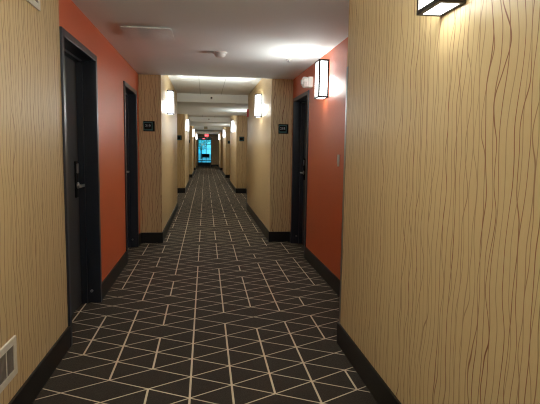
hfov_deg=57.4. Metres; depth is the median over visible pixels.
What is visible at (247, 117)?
wall
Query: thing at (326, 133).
wall
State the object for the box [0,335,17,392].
air vent
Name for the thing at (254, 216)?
baseboard
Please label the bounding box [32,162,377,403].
floor
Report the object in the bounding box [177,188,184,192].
baseboard
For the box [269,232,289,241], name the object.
baseboard
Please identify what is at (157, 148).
wall
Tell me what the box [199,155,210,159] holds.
ground
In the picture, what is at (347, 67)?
guard
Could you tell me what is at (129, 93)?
door
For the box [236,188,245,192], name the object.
baseboard
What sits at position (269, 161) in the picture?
wall
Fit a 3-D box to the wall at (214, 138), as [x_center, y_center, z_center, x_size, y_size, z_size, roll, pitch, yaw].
[-4.664,-3.944,36.873,2.660,2.560,0.150,0,6,-7]
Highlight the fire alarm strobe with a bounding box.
[301,77,312,87]
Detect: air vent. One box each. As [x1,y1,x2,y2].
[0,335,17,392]
[26,0,40,10]
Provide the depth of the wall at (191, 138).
22.60 m
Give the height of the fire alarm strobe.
0.132 m
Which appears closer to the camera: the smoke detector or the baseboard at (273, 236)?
the smoke detector
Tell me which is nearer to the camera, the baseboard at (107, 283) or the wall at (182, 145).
the baseboard at (107, 283)
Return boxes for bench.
[202,154,208,160]
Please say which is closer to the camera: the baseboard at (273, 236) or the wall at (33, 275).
the wall at (33, 275)
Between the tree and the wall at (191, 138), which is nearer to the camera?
the wall at (191, 138)
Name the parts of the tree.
crown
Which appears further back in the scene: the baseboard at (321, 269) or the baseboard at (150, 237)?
the baseboard at (150, 237)
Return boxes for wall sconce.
[167,90,173,114]
[186,119,189,130]
[231,120,233,131]
[254,94,261,117]
[314,59,328,98]
[416,0,465,16]
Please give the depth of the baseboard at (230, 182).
16.82 m
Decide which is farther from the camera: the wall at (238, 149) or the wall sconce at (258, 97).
the wall at (238, 149)
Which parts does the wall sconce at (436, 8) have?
glass pane, pane, plate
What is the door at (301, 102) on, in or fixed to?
in the wall at (326, 133)
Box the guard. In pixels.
[339,67,347,323]
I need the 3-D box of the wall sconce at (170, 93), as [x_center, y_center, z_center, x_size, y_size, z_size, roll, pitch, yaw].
[-1.604,-1.604,7.954,0.105,0.380,0.190,0,6,-7]
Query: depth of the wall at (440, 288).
1.93 m
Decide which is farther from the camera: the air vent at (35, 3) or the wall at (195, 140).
the wall at (195, 140)
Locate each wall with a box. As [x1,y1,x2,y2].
[0,0,139,403]
[138,74,176,232]
[177,114,188,187]
[189,126,193,173]
[194,132,196,167]
[197,135,218,166]
[219,132,222,167]
[223,127,229,174]
[230,115,246,187]
[246,117,247,188]
[247,78,292,231]
[290,37,347,279]
[340,0,539,403]
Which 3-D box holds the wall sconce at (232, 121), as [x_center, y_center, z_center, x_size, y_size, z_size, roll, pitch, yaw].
[-1.223,-2.469,16.096,0.105,0.380,0.190,0,6,-7]
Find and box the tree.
[199,140,207,158]
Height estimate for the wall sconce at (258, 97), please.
0.380 m
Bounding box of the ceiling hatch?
[120,26,173,39]
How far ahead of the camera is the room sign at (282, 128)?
7.07 m
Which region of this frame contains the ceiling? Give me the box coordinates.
[72,0,348,138]
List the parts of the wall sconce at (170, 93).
glass pane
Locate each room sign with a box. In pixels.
[143,121,154,130]
[278,124,287,133]
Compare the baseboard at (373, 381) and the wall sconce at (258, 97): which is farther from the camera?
the wall sconce at (258, 97)
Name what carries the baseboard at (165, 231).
attached to the wall at (157, 148)
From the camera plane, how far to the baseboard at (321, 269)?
5.17 m
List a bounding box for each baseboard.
[8,326,70,403]
[102,251,126,299]
[141,232,161,242]
[162,202,177,242]
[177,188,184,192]
[229,180,235,192]
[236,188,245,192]
[246,203,269,241]
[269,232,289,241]
[305,247,339,296]
[337,322,400,403]
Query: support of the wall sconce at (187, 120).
attached to the wall at (182, 145)
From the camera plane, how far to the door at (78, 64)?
4.09 m
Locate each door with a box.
[59,26,101,345]
[123,81,138,262]
[290,90,308,257]
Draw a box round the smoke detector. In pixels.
[213,51,226,57]
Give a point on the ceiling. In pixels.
(258, 37)
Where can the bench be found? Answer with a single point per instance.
(203, 155)
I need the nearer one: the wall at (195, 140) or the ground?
the wall at (195, 140)
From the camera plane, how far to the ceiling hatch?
4.21 m
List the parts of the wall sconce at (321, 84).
glass pane, glass pane, plate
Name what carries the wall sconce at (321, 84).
attached to the wall at (326, 133)
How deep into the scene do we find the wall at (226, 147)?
22.83 m
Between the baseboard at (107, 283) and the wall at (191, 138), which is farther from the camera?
the wall at (191, 138)
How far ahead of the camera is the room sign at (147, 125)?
6.83 m
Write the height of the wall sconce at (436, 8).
0.380 m
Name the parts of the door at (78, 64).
lock plate, lever handle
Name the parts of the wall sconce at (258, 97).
glass pane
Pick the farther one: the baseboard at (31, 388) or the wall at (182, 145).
the wall at (182, 145)
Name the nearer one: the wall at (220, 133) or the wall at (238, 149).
the wall at (238, 149)

